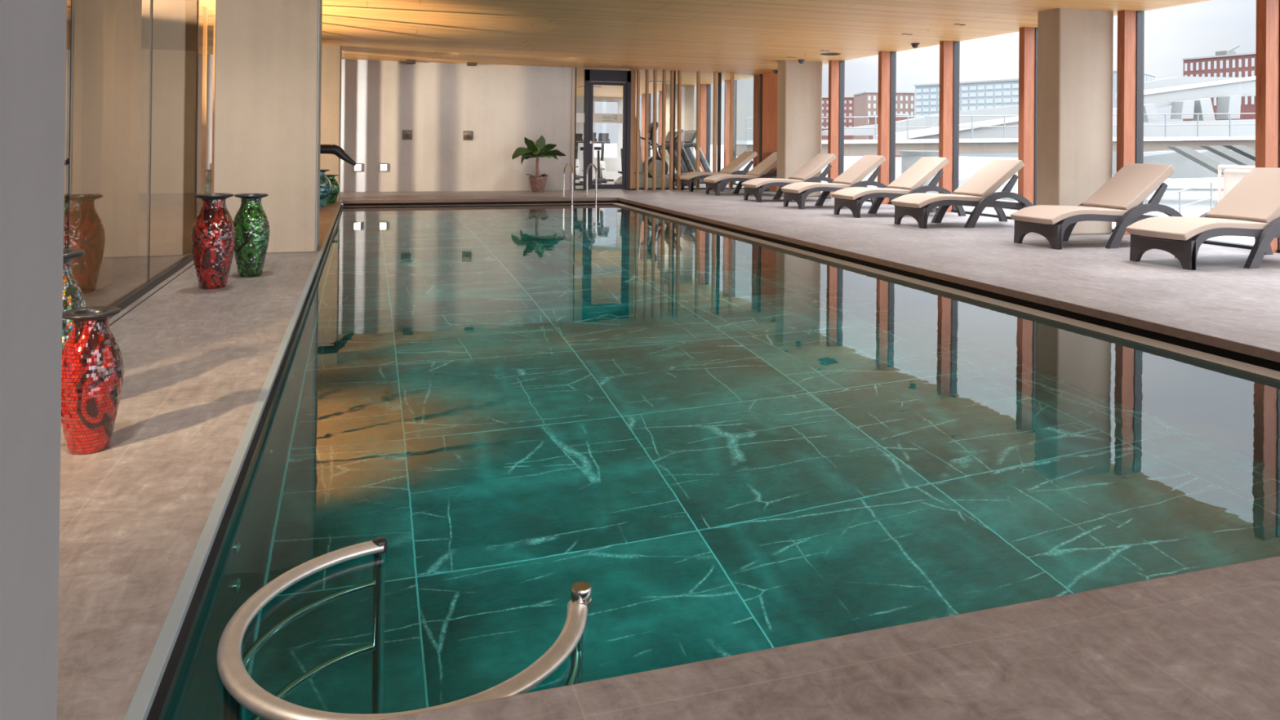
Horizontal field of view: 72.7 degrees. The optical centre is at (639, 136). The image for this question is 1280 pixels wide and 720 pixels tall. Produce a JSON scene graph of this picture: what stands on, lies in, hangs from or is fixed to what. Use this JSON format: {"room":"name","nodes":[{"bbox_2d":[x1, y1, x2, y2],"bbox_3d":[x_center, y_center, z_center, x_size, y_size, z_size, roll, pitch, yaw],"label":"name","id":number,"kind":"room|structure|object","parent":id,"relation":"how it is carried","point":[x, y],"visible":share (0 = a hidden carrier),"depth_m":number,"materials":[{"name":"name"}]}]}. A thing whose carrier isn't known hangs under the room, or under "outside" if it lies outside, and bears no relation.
{"room":"indoor swimming pool","nodes":[
{"label":"indoor swimming pool","id":0,"kind":"room"},
{"bbox_2d":[141,0,190,50],"bbox_3d":[-6.766,-1.881,5.267,6.610,0.310,24.100,1,0,-17],"label":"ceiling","id":1,"kind":"structure","parent":0,"point":[171,18],"depth_m":13.16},
{"bbox_2d":[146,204,342,719],"bbox_3d":[-0.483,1.983,8.858,5.360,1.530,15.400,1,0,-17],"label":"pool edge","id":2,"kind":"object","parent":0,"point":[158,708],"depth_m":2.46,"materials":[{"name":"metal"}]},
{"bbox_2d":[123,200,342,719],"bbox_3d":[-3.110,1.129,8.485,0.035,0.024,14.620,1,0,-17],"label":"trim","id":3,"kind":"structure","parent":2,"relation":"attached to","point":[140,704],"depth_m":2.31,"materials":[{"name":"metal"}]},
{"bbox_2d":[163,204,1279,719],"bbox_3d":[-0.607,1.246,8.753,4.898,0.001,15.070,1,0,-17],"label":"pool water","id":4,"kind":"object","parent":2,"relation":"in","point":[738,446],"visible":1,"depth_m":3.27,"materials":[{"name":"liquid"}]},
{"bbox_2d":[342,202,1279,381],"bbox_3d":[-0.665,1.270,9.199,5.050,0.056,14.515,1,0,-17],"label":"trim","id":5,"kind":"structure","parent":2,"relation":"attached to","point":[1253,369],"depth_m":6.41,"materials":[{"name":"metal"}]},
{"bbox_2d":[342,200,1279,371],"bbox_3d":[-0.560,1.309,8.962,5.260,0.277,15.440,1,0,-17],"label":"gutter","id":6,"kind":"object","parent":2,"relation":"attached to","point":[1256,361],"visible":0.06,"depth_m":6.98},
{"bbox_2d":[139,48,571,193],"bbox_3d":[-7.546,-0.391,17.571,12.540,3.160,0.250,1,0,-17],"label":"wall","id":7,"kind":"structure","parent":0,"point":[502,105],"depth_m":18.38,"materials":[{"name":"paint"}]},
{"bbox_2d":[108,263,194,326],"bbox_3d":[-3.442,1.102,6.200,0.010,0.003,23.900,1,0,-17],"label":"trim","id":8,"kind":"structure","parent":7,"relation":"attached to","point":[109,325],"depth_m":5.93,"materials":[{"name":"metal"}]},
{"bbox_2d":[570,66,584,190],"bbox_3d":[-1.412,-0.169,19.459,0.300,2.740,0.230,1,0,-17],"label":"window","id":9,"kind":"structure","parent":7,"relation":"in","point":[575,117],"depth_m":19.32,"materials":[{"name":"glass"}]},
{"bbox_2d":[575,96,622,170],"bbox_3d":[-3.050,-0.264,31.618,5.150,3.160,0.150,1,0,-17],"label":"wall","id":10,"kind":"structure","parent":0,"point":[611,163],"depth_m":32.10,"materials":[{"name":"paint"}]},
{"bbox_2d":[57,170,1279,719],"bbox_3d":[-3.293,1.172,12.589,17.300,0.060,36.000,1,0,-17],"label":"floor","id":11,"kind":"structure","parent":0,"point":[135,511],"depth_m":2.26,"materials":[{"name":"stone"}]},
{"bbox_2d":[0,0,66,719],"bbox_3d":[-1.237,-0.312,0.933,0.913,2.810,0.620,1,0,-17],"label":"wall","id":12,"kind":"structure","parent":11,"relation":"on","point":[33,33],"depth_m":1.22,"materials":[{"name":"grey paint"}]},
{"bbox_2d":[63,0,83,286],"bbox_3d":[-3.823,-0.300,5.581,0.350,2.790,0.300,1,0,-17],"label":"wall panel","id":13,"kind":"object","parent":11,"relation":"on","point":[77,5],"visible":0.07,"depth_m":5.64,"materials":[{"name":"wood"}]},
{"bbox_2d":[62,248,86,347],"bbox_3d":[-2.333,0.777,3.436,0.261,0.640,0.261,1,0,8],"label":"mosaic vase","id":14,"kind":"object","parent":11,"relation":"on","point":[73,295],"visible":0.16,"depth_m":3.42,"materials":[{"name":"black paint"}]},
{"bbox_2d":[61,306,124,454],"bbox_3d":[-1.935,0.856,3.058,0.206,0.486,0.206,1,0,-44],"label":"mosaic vase","id":15,"kind":"object","parent":11,"relation":"on","point":[92,373],"visible":0.95,"depth_m":3.00,"materials":[{"name":"red ceramic"}]},
{"bbox_2d":[79,0,115,290],"bbox_3d":[-4.057,-0.298,6.325,0.350,2.790,0.300,1,0,-17],"label":"wall panel","id":16,"kind":"object","parent":11,"relation":"on","point":[99,15],"visible":0.49,"depth_m":6.22,"materials":[{"name":"wood"}]},
{"bbox_2d":[64,0,152,319],"bbox_3d":[-3.263,-0.295,5.419,0.060,2.790,1.804,1,0,-17],"label":"window","id":17,"kind":"structure","parent":11,"relation":"on","point":[140,291],"depth_m":4.56,"materials":[{"name":"glass"}]},
{"bbox_2d":[112,0,142,274],"bbox_3d":[-4.291,-0.296,7.069,0.350,2.790,0.300,1,0,-17],"label":"wall panel","id":18,"kind":"object","parent":11,"relation":"on","point":[128,12],"visible":0.49,"depth_m":6.97,"materials":[{"name":"wood"}]},
{"bbox_2d":[143,0,199,288],"bbox_3d":[-3.804,-0.291,7.136,0.060,2.790,1.804,1,0,-17],"label":"window","id":19,"kind":"structure","parent":11,"relation":"on","point":[166,273],"depth_m":7.70,"materials":[{"name":"black metal"}]},
{"bbox_2d":[195,0,215,217],"bbox_3d":[-4.344,-0.286,8.853,0.060,2.790,1.804,1,0,-17],"label":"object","id":20,"kind":"structure","parent":11,"relation":"on","point":[206,8],"depth_m":8.40,"materials":[{"name":"glass"}]},
{"bbox_2d":[191,192,235,288],"bbox_3d":[-3.125,0.764,6.374,0.294,0.684,0.294,0,0,38],"label":"mosaic vase","id":21,"kind":"object","parent":11,"relation":"on","point":[213,236],"visible":1,"depth_m":6.28,"materials":[{"name":"red ceramic"}]},
{"bbox_2d":[233,193,270,276],"bbox_3d":[-3.103,0.785,6.936,0.279,0.650,0.279,1,0,-29],"label":"mosaic vase","id":22,"kind":"object","parent":11,"relation":"on","point":[251,221],"visible":0.95,"depth_m":6.85,"materials":[{"name":"green ceramic"}]},
{"bbox_2d":[213,0,321,253],"bbox_3d":[-3.642,-0.291,8.563,0.905,2.810,0.620,1,0,-17],"label":"pillar","id":23,"kind":"structure","parent":11,"relation":"on","point":[265,117],"depth_m":8.28,"materials":[{"name":"paint"}]},
{"bbox_2d":[315,0,322,252],"bbox_3d":[-3.212,-0.276,8.698,0.018,2.790,0.630,1,0,-18],"label":"trim","id":24,"kind":"structure","parent":23,"relation":"attached to","point":[318,0],"depth_m":8.40,"materials":[{"name":"wood"}]},
{"bbox_2d":[320,168,331,207],"bbox_3d":[-5.171,0.834,13.991,0.383,0.595,0.383,0,0,14],"label":"mosaic vase","id":25,"kind":"object","parent":11,"relation":"on","point":[325,184],"visible":0.44,"depth_m":13.90,"materials":[{"name":"teal ceramic"}]},
{"bbox_2d":[320,44,342,199],"bbox_3d":[-5.692,-0.268,15.848,0.445,2.810,0.650,1,0,-17],"label":"pillar","id":26,"kind":"structure","parent":11,"relation":"on","point":[331,55],"depth_m":15.56,"materials":[{"name":"paint"}]},
{"bbox_2d":[325,174,340,203],"bbox_3d":[-5.322,0.897,14.886,0.358,0.476,0.358,0,0,15],"label":"mosaic vase","id":27,"kind":"object","parent":11,"relation":"on","point":[335,190],"visible":0.56,"depth_m":14.80,"materials":[{"name":"green"}]},
{"bbox_2d":[320,144,356,165],"bbox_3d":[-3.386,0.602,9.364,0.634,1.040,0.180,1,0,-17],"label":"spout","id":28,"kind":"object","parent":11,"relation":"on","point":[335,149],"visible":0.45,"depth_m":9.36,"materials":[{"name":"black metal"}]},
{"bbox_2d":[511,135,565,192],"bbox_3d":[-2.128,0.581,18.517,1.107,1.215,0.499,1,0,-29],"label":"banana plant","id":29,"kind":"object","parent":11,"relation":"on","point":[537,183],"visible":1,"depth_m":18.51,"materials":[{"name":"green plant"}]},
{"bbox_2d":[561,163,573,203],"bbox_3d":[-1.406,1.356,16.823,0.094,1.660,0.704,1,0,-17],"label":"grab rail","id":30,"kind":"object","parent":11,"relation":"attached to","point":[567,164],"visible":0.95,"depth_m":16.71,"materials":[{"name":"metal"}]},
{"bbox_2d":[575,133,583,179],"bbox_3d":[-1.902,0.572,25.189,0.560,1.316,1.000,1,0,10],"label":"exercise bike","id":31,"kind":"object","parent":11,"relation":"on","point":[578,136],"visible":0.33,"depth_m":25.45,"materials":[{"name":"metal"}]},
{"bbox_2d":[584,163,597,203],"bbox_3d":[-0.958,1.361,16.964,0.094,1.660,0.704,1,0,-17],"label":"grab rail","id":32,"kind":"object","parent":11,"relation":"attached to","point":[591,164],"visible":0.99,"depth_m":16.75,"materials":[{"name":"metal"}]},
{"bbox_2d":[592,133,613,182],"bbox_3d":[-1.064,0.569,23.356,0.560,1.316,1.000,1,0,10],"label":"exercise bike","id":33,"kind":"object","parent":11,"relation":"on","point":[603,138],"visible":0.94,"depth_m":23.55,"materials":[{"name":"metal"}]},
{"bbox_2d":[582,69,631,190],"bbox_3d":[-0.727,-0.142,19.564,1.070,2.700,0.161,1,0,-17],"label":"door","id":34,"kind":"structure","parent":11,"relation":"on","point":[592,77],"depth_m":19.55,"materials":[{"name":"black metal"}]},
{"bbox_2d":[635,69,639,190],"bbox_3d":[-0.050,-0.152,19.693,0.050,2.735,0.100,1,0,-17],"label":"wooden slat","id":35,"kind":"object","parent":11,"relation":"on","point":[637,113],"visible":1,"depth_m":19.65,"materials":[{"name":"brown wood"}]},
{"bbox_2d":[613,115,675,188],"bbox_3d":[0.120,0.357,20.741,1.387,1.732,0.560,1,0,-17],"label":"elliptical trainer","id":36,"kind":"object","parent":11,"relation":"on","point":[658,175],"visible":0.47,"depth_m":20.63,"materials":[{"name":"black plastic"}]},
{"bbox_2d":[640,93,651,163],"bbox_3d":[-0.048,-0.126,30.485,0.300,2.870,1.812,1,0,-17],"label":"window","id":37,"kind":"structure","parent":11,"relation":"on","point":[642,144],"depth_m":29.61,"materials":[{"name":"brown glass"}]},
{"bbox_2d":[644,69,648,190],"bbox_3d":[0.151,-0.149,19.756,0.055,2.735,0.100,1,0,-17],"label":"wooden slat","id":38,"kind":"object","parent":11,"relation":"on","point":[646,86],"visible":1,"depth_m":19.71,"materials":[{"name":"brown wood"}]},
{"bbox_2d":[652,69,657,190],"bbox_3d":[0.332,-0.147,19.813,0.055,2.735,0.100,1,0,-17],"label":"wooden slat","id":39,"kind":"object","parent":11,"relation":"on","point":[655,72],"visible":1,"depth_m":19.77,"materials":[{"name":"brown wood"}]},
{"bbox_2d":[657,90,662,156],"bbox_3d":[0.492,-0.130,28.768,0.300,2.870,1.812,1,0,-17],"label":"window","id":40,"kind":"structure","parent":11,"relation":"on","point":[660,117],"depth_m":27.89,"materials":[{"name":"brown glass"}]},
{"bbox_2d":[661,70,666,190],"bbox_3d":[0.542,-0.145,19.879,0.055,2.735,0.100,1,0,-17],"label":"wooden slat","id":41,"kind":"object","parent":11,"relation":"on","point":[664,76],"visible":1,"depth_m":19.84,"materials":[{"name":"brown wood"}]},
{"bbox_2d":[669,70,674,190],"bbox_3d":[0.723,-0.143,19.936,0.055,2.735,0.100,1,0,-17],"label":"wooden slat","id":42,"kind":"object","parent":11,"relation":"on","point":[672,72],"visible":1,"depth_m":19.89,"materials":[{"name":"brown wood"}]},
{"bbox_2d":[648,128,695,186],"bbox_3d":[0.535,0.526,21.824,1.730,1.415,0.840,1,0,-22],"label":"treadmill","id":43,"kind":"object","parent":11,"relation":"on","point":[686,159],"visible":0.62,"depth_m":21.69,"materials":[{"name":"black plastic"}]},
{"bbox_2d":[676,71,681,190],"bbox_3d":[0.899,-0.141,19.992,0.060,2.735,0.100,1,0,-17],"label":"wooden slat","id":44,"kind":"object","parent":11,"relation":"on","point":[679,73],"visible":1,"depth_m":19.95,"materials":[{"name":"brown wood"}]},
{"bbox_2d":[657,130,702,175],"bbox_3d":[0.843,0.543,24.175,1.730,1.415,0.840,1,0,-22],"label":"treadmill","id":45,"kind":"object","parent":11,"relation":"on","point":[685,171],"visible":0.08,"depth_m":24.23,"materials":[{"name":"black plastic"}]},
{"bbox_2d":[630,69,744,190],"bbox_3d":[1.350,-0.137,20.244,3.300,2.740,0.090,1,0,-17],"label":"window frame","id":46,"kind":"structure","parent":11,"relation":"on","point":[633,71],"depth_m":19.74,"materials":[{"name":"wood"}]},
{"bbox_2d":[665,129,711,183],"bbox_3d":[1.030,0.539,23.081,1.730,1.415,0.840,1,0,-22],"label":"treadmill","id":47,"kind":"object","parent":11,"relation":"on","point":[689,136],"visible":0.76,"depth_m":22.96,"materials":[{"name":"black plastic"}]},
{"bbox_2d":[695,71,700,189],"bbox_3d":[1.343,-0.135,20.131,0.060,2.735,0.100,1,0,-17],"label":"wooden slat","id":48,"kind":"object","parent":11,"relation":"on","point":[698,73],"visible":1,"depth_m":20.09,"materials":[{"name":"brown wood"}]},
{"bbox_2d":[699,84,711,171],"bbox_3d":[1.572,-0.140,25.334,0.300,2.870,1.812,1,0,-17],"label":"window","id":49,"kind":"structure","parent":11,"relation":"on","point":[705,89],"depth_m":24.48,"materials":[{"name":"brown glass"}]},
{"bbox_2d":[712,71,717,172],"bbox_3d":[1.744,-0.131,20.257,0.065,2.735,0.100,1,0,-17],"label":"wooden slat","id":50,"kind":"object","parent":11,"relation":"on","point":[715,73],"visible":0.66,"depth_m":20.21,"materials":[{"name":"brown wood"}]},
{"bbox_2d":[716,72,721,172],"bbox_3d":[1.341,-0.137,20.236,1.140,2.740,0.080,1,0,-17],"label":"window","id":51,"kind":"structure","parent":11,"relation":"on","point":[719,74],"depth_m":20.37,"materials":[{"name":"black metal"}]},
{"bbox_2d":[678,151,769,191],"bbox_3d":[1.877,0.785,19.818,2.012,0.901,0.765,1,0,-17],"label":"sun lounger","id":52,"kind":"object","parent":11,"relation":"on","point":[689,179],"visible":0.74,"depth_m":19.61,"materials":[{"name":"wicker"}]},
{"bbox_2d":[678,171,729,179],"bbox_3d":[1.438,0.885,19.679,1.094,0.164,0.630,1,0,-17],"label":"seat cushion","id":53,"kind":"object","parent":52,"relation":"on","point":[694,175],"depth_m":19.37,"materials":[{"name":"beige fabric"}]},
{"bbox_2d":[719,151,757,173],"bbox_3d":[2.254,0.609,19.924,0.701,0.541,0.605,1,0,-17],"label":"cushion","id":54,"kind":"object","parent":52,"relation":"on","point":[744,157],"depth_m":19.72,"materials":[{"name":"beige fabric"}]},
{"bbox_2d":[724,80,737,184],"bbox_3d":[2.113,-0.145,23.617,0.300,2.870,1.812,1,0,-17],"label":"window","id":55,"kind":"structure","parent":11,"relation":"on","point":[726,89],"depth_m":22.75,"materials":[{"name":"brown glass"}]},
{"bbox_2d":[728,72,733,189],"bbox_3d":[2.144,-0.126,20.383,0.060,2.735,0.100,1,0,-17],"label":"wooden slat","id":56,"kind":"object","parent":11,"relation":"on","point":[731,74],"visible":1,"depth_m":20.34,"materials":[{"name":"brown wood"}]},
{"bbox_2d":[702,151,777,195],"bbox_3d":[2.337,0.781,18.421,2.012,0.901,0.765,1,0,-17],"label":"sun lounger","id":57,"kind":"object","parent":11,"relation":"on","point":[762,170],"visible":0.69,"depth_m":18.18,"materials":[{"name":"fabric"}]},
{"bbox_2d":[702,173,759,182],"bbox_3d":[1.898,0.881,18.283,1.094,0.164,0.630,1,0,-17],"label":"seat cushion","id":58,"kind":"object","parent":57,"relation":"on","point":[720,178],"depth_m":18.01,"materials":[{"name":"beige fabric"}]},
{"bbox_2d":[746,151,777,176],"bbox_3d":[2.714,0.605,18.528,0.701,0.541,0.605,1,0,-17],"label":"cushion","id":59,"kind":"object","parent":57,"relation":"on","point":[770,162],"depth_m":18.39,"materials":[{"name":"beige fabric"}]},
{"bbox_2d":[733,75,757,185],"bbox_3d":[2.653,-0.149,21.900,0.300,2.870,1.812,1,0,-17],"label":"window","id":60,"kind":"structure","parent":11,"relation":"on","point":[755,77],"depth_m":21.02,"materials":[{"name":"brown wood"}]},
{"bbox_2d":[759,74,762,163],"bbox_3d":[2.410,-0.125,20.572,1.080,2.740,0.100,1,0,-17],"label":"window","id":61,"kind":"structure","parent":11,"relation":"on","point":[761,75],"depth_m":20.70,"materials":[{"name":"black metal"}]},
{"bbox_2d":[756,71,777,191],"bbox_3d":[3.113,-0.145,20.238,0.140,2.790,1.500,1,0,-17],"label":"trim","id":62,"kind":"structure","parent":11,"relation":"on","point":[770,80],"depth_m":20.35,"materials":[{"name":"brown wood"}]},
{"bbox_2d":[741,153,836,202],"bbox_3d":[2.932,0.776,16.591,2.012,0.901,0.765,1,0,-17],"label":"sun lounger","id":63,"kind":"object","parent":11,"relation":"on","point":[806,173],"visible":0.84,"depth_m":16.41,"materials":[{"name":"fabric"}]},
{"bbox_2d":[741,177,804,187],"bbox_3d":[2.494,0.877,16.450,1.094,0.164,0.630,1,0,-17],"label":"seat cushion","id":64,"kind":"object","parent":63,"relation":"on","point":[757,182],"depth_m":16.17,"materials":[{"name":"beige fabric"}]},
{"bbox_2d":[788,153,836,180],"bbox_3d":[3.308,0.601,16.699,0.701,0.541,0.605,1,0,-17],"label":"cushion","id":65,"kind":"object","parent":63,"relation":"on","point":[807,171],"depth_m":16.51,"materials":[{"name":"beige fabric"}]},
{"bbox_2d":[776,60,822,196],"bbox_3d":[3.291,-0.166,17.956,0.850,2.810,0.380,1,0,-17],"label":"pillar","id":66,"kind":"structure","parent":11,"relation":"on","point":[799,90],"depth_m":17.77,"materials":[{"name":"paint"}]},
{"bbox_2d":[827,60,844,197],"bbox_3d":[3.730,-0.159,18.476,0.300,2.870,1.812,1,0,-17],"label":"pillar","id":67,"kind":"structure","parent":11,"relation":"on","point":[836,68],"depth_m":17.62,"materials":[{"name":"brown wood"}]},
{"bbox_2d":[780,155,894,208],"bbox_3d":[3.429,0.772,15.015,2.012,0.901,0.765,1,0,-17],"label":"sun lounger","id":68,"kind":"object","parent":11,"relation":"on","point":[852,176],"visible":0.81,"depth_m":14.84,"materials":[{"name":"fabric"}]},
{"bbox_2d":[780,182,851,193],"bbox_3d":[2.990,0.872,14.875,1.094,0.164,0.630,1,0,-17],"label":"seat cushion","id":69,"kind":"object","parent":68,"relation":"on","point":[799,187],"depth_m":14.62,"materials":[{"name":"beige fabric"}]},
{"bbox_2d":[832,155,885,185],"bbox_3d":[3.805,0.596,15.123,0.701,0.541,0.605,1,0,-17],"label":"cushion","id":70,"kind":"object","parent":68,"relation":"on","point":[864,166],"depth_m":14.94,"materials":[{"name":"beige fabric"}]},
{"bbox_2d":[865,51,896,204],"bbox_3d":[4.270,-0.164,16.759,0.300,2.870,1.812,1,0,-17],"label":"window frame","id":71,"kind":"structure","parent":11,"relation":"on","point":[886,60],"depth_m":15.91,"materials":[{"name":"brown wood"}]},
{"bbox_2d":[831,156,966,217],"bbox_3d":[3.957,0.768,13.465,2.012,0.901,0.765,1,0,-18],"label":"sun lounger","id":72,"kind":"object","parent":11,"relation":"on","point":[911,181],"visible":0.86,"depth_m":13.30,"materials":[{"name":"fabric"}]},
{"bbox_2d":[831,186,911,199],"bbox_3d":[3.519,0.868,13.324,1.094,0.164,0.630,1,0,-18],"label":"seat cushion","id":73,"kind":"object","parent":72,"relation":"on","point":[851,193],"depth_m":13.08,"materials":[{"name":"beige fabric"}]},
{"bbox_2d":[887,156,948,190],"bbox_3d":[4.333,0.592,13.574,0.701,0.541,0.605,1,0,-18],"label":"cushion","id":74,"kind":"object","parent":72,"relation":"on","point":[926,167],"depth_m":13.41,"materials":[{"name":"beige fabric"}]},
{"bbox_2d":[888,40,959,212],"bbox_3d":[4.809,-0.168,15.046,0.300,2.870,1.802,1,0,-17],"label":"window post","id":75,"kind":"object","parent":11,"relation":"on","point":[949,51],"depth_m":14.20,"materials":[{"name":"brown wood"}]},
{"bbox_2d":[891,159,1033,228],"bbox_3d":[4.447,0.764,11.941,2.012,0.901,0.765,1,0,-18],"label":"sun lounger","id":76,"kind":"object","parent":11,"relation":"on","point":[978,191],"visible":0.99,"depth_m":11.76,"materials":[{"name":"fabric"}]},
{"bbox_2d":[891,193,983,208],"bbox_3d":[4.009,0.864,11.800,1.094,0.164,0.630,1,0,-18],"label":"seat cushion","id":77,"kind":"object","parent":76,"relation":"on","point":[911,200],"depth_m":11.56,"materials":[{"name":"beige fabric"}]},
{"bbox_2d":[953,159,1024,196],"bbox_3d":[4.823,0.588,12.050,0.701,0.541,0.605,1,0,-18],"label":"cushion","id":78,"kind":"object","parent":76,"relation":"on","point":[991,176],"depth_m":11.90,"materials":[{"name":"beige fabric"}]},
{"bbox_2d":[951,26,1037,219],"bbox_3d":[5.351,-0.173,13.325,0.300,2.870,1.832,1,0,-17],"label":"window frame","id":79,"kind":"structure","parent":11,"relation":"on","point":[1028,36],"depth_m":12.46,"materials":[{"name":"brown wood"}]},
{"bbox_2d":[1036,8,1113,235],"bbox_3d":[5.476,-0.186,10.959,0.840,2.810,0.380,1,0,-17],"label":"pillar","id":80,"kind":"structure","parent":11,"relation":"on","point":[1075,46],"depth_m":10.79,"materials":[{"name":"paint"}]},
{"bbox_2d":[1010,163,1183,249],"bbox_3d":[5.163,0.758,9.772,2.012,0.901,0.765,1,0,-17],"label":"sun lounger","id":81,"kind":"object","parent":11,"relation":"on","point":[1118,200],"visible":0.95,"depth_m":9.58,"materials":[{"name":"fabric"}]},
{"bbox_2d":[1010,204,1127,224],"bbox_3d":[4.724,0.859,9.633,1.094,0.164,0.630,1,0,-17],"label":"seat cushion","id":82,"kind":"object","parent":81,"relation":"on","point":[1038,214],"depth_m":9.41,"materials":[{"name":"beige fabric"}]},
{"bbox_2d":[1082,163,1174,210],"bbox_3d":[5.539,0.583,9.879,0.701,0.541,0.605,1,0,-17],"label":"cushion","id":83,"kind":"object","parent":81,"relation":"on","point":[1133,183],"depth_m":9.75,"materials":[{"name":"beige fabric"}]},
{"bbox_2d":[1111,9,1144,235],"bbox_3d":[5.882,-0.178,11.636,0.300,2.870,1.732,1,0,-17],"label":"window frame","id":84,"kind":"structure","parent":11,"relation":"on","point":[1131,24],"depth_m":10.82,"materials":[{"name":"brown wood"}]},
{"bbox_2d":[1125,167,1279,270],"bbox_3d":[5.662,0.755,8.343,2.012,0.901,0.765,1,0,-18],"label":"sun lounger","id":85,"kind":"object","parent":11,"relation":"on","point":[1251,208],"visible":1,"depth_m":8.11,"materials":[{"name":"fabric"}]},
{"bbox_2d":[1125,216,1268,240],"bbox_3d":[5.224,0.855,8.200,1.094,0.164,0.630,1,0,-18],"label":"seat cushion","id":86,"kind":"object","parent":85,"relation":"on","point":[1157,228],"depth_m":7.99,"materials":[{"name":"beige fabric"}]},
{"bbox_2d":[1205,167,1279,223],"bbox_3d":[6.038,0.579,8.452,0.701,0.541,0.605,1,0,-18],"label":"cushion","id":87,"kind":"object","parent":85,"relation":"on","point":[1255,197],"depth_m":8.45,"materials":[{"name":"beige fabric"}]},
{"bbox_2d":[1202,0,1279,253],"bbox_3d":[6.407,-0.182,9.967,0.300,2.870,1.792,1,0,-17],"label":"window frame","id":88,"kind":"structure","parent":11,"relation":"on","point":[1268,11],"depth_m":9.12,"materials":[{"name":"brown wood"}]},
{"bbox_2d":[321,0,1209,97],"bbox_3d":[-0.230,-1.737,13.561,10.840,0.370,36.000,1,0,-17],"label":"ceiling","id":89,"kind":"structure","parent":0,"point":[744,38],"depth_m":13.01,"materials":[{"name":"brown wood"}]},
{"bbox_2d":[661,84,694,173],"bbox_3d":[1.082,-0.147,24.977,0.850,2.810,0.400,1,0,-17],"label":"pillar","id":90,"kind":"structure","parent":89,"relation":"attached to","point":[687,91],"depth_m":24.82,"materials":[{"name":"paint"}]},
{"bbox_3d":[-0.649,2.796,8.856,5.060,0.100,15.300,1,0,-17],"label":"floor","id":91,"kind":"structure","parent":0,"visible":0},
{"bbox_2d":[216,537,591,719],"bbox_3d":[-0.614,1.924,2.082,0.873,1.564,0.700,0,0,27],"label":"pool handrail","id":92,"kind":"object","parent":91,"relation":"on","point":[233,675],"visible":0.69,"depth_m":1.97,"materials":[{"name":"metal"}]},
{"label":"outside","id":93,"kind":"structure","parent":0,"visible":0},
{"bbox_2d":[594,143,1223,216],"bbox_3d":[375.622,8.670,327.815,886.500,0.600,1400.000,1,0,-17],"label":"canal","id":94,"kind":"object","parent":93,"point":[968,166],"depth_m":67.52,"materials":[{"name":"grey liquid"}]},
{"bbox_2d":[822,96,853,139],"bbox_3d":[59.596,-3.624,272.447,29.149,17.048,26.632,1,0,-17],"label":"apartment block","id":95,"kind":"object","parent":94,"relation":"on","point":[848,100],"visible":0.16,"depth_m":264.24,"materials":[{"name":"red brick"}]},
{"bbox_2d":[853,91,915,139],"bbox_3d":[67.641,-3.634,241.802,17.044,16.867,17.653,1,0,-17],"label":"apartment block","id":96,"kind":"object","parent":94,"relation":"on","point":[865,103],"visible":0.23,"depth_m":234.96,"materials":[{"name":"brown brick"}]},
{"bbox_2d":[867,113,909,156],"bbox_3d":[53.210,-0.153,186.826,8.883,8.968,15.086,1,0,-17],"label":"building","id":97,"kind":"structure","parent":94,"relation":"on","point":[871,120],"depth_m":187.19,"materials":[{"name":"grey glass"}]},
{"bbox_2d":[897,150,938,193],"bbox_3d":[8.494,1.688,26.003,1.600,2.500,1.600,1,0,-17],"label":"bridge pier","id":98,"kind":"structure","parent":94,"relation":"on","point":[908,158],"depth_m":25.51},
{"bbox_2d":[914,78,1018,157],"bbox_3d":[82.190,-3.971,206.322,22.631,17.410,33.542,1,0,-17],"label":"apartment block","id":99,"kind":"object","parent":94,"relation":"on","point":[975,95],"visible":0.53,"depth_m":200.83,"materials":[{"name":"white"}]},
{"bbox_2d":[958,171,1017,193],"bbox_3d":[9.711,1.092,22.964,4.011,1.130,0.913,1,0,-40],"label":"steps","id":100,"kind":"structure","parent":94,"relation":"on","point":[961,181],"depth_m":22.75,"materials":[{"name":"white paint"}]},
{"bbox_2d":[1112,70,1156,108],"bbox_3d":[151.363,-6.965,274.621,31.292,25.581,26.096,1,0,-17],"label":"office building","id":101,"kind":"structure","parent":94,"relation":"on","point":[1147,77],"depth_m":263.37,"materials":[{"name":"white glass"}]},
{"bbox_2d":[1112,145,1255,178],"bbox_3d":[33.285,1.549,47.423,14.786,2.084,23.256,0,0,15],"label":"abutment","id":102,"kind":"object","parent":94,"relation":"on","point":[1186,162],"visible":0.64,"depth_m":54.00,"materials":[{"name":"white paint"}]},
{"bbox_2d":[736,75,1255,156],"bbox_3d":[23.359,-1.413,46.887,36.933,5.277,13.817,1,0,0],"label":"bridge","id":103,"kind":"structure","parent":102,"relation":"on","point":[1188,97],"depth_m":47.00,"materials":[{"name":"white paint"}]},
{"bbox_2d":[1146,178,1223,217],"bbox_3d":[17.158,1.925,26.094,6.592,2.055,1.600,1,0,-25],"label":"gangway","id":104,"kind":"object","parent":94,"relation":"on","point":[1197,214],"visible":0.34,"depth_m":25.53,"materials":[{"name":"white paint"}]},
{"bbox_2d":[1182,52,1255,150],"bbox_3d":[156.841,-7.495,217.856,18.767,26.079,35.241,1,0,-17],"label":"brick building","id":105,"kind":"structure","parent":94,"relation":"on","point":[1234,65],"depth_m":219.92,"materials":[{"name":"red brick"}]},
{"bbox_2d":[1215,44,1239,55],"bbox_3d":[150.305,-21.543,222.290,4.923,3.505,3.005,1,0,-17],"label":"crane","id":106,"kind":"object","parent":105,"relation":"on","point":[1231,51],"visible":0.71,"depth_m":221.38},
{"bbox_2d":[1217,164,1255,202],"bbox_3d":[12.236,1.748,17.085,1.110,2.349,1.060,1,0,-17],"label":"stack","id":107,"kind":"object","parent":94,"relation":"on","point":[1233,174],"visible":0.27,"depth_m":17.25,"materials":[{"name":"white"}]},
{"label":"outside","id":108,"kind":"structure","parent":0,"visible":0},
{"bbox_2d":[736,181,1254,244],"bbox_3d":[6.358,1.628,17.721,4.200,0.480,90.000,1,0,-17],"label":"quay","id":109,"kind":"object","parent":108,"point":[1236,239],"depth_m":11.94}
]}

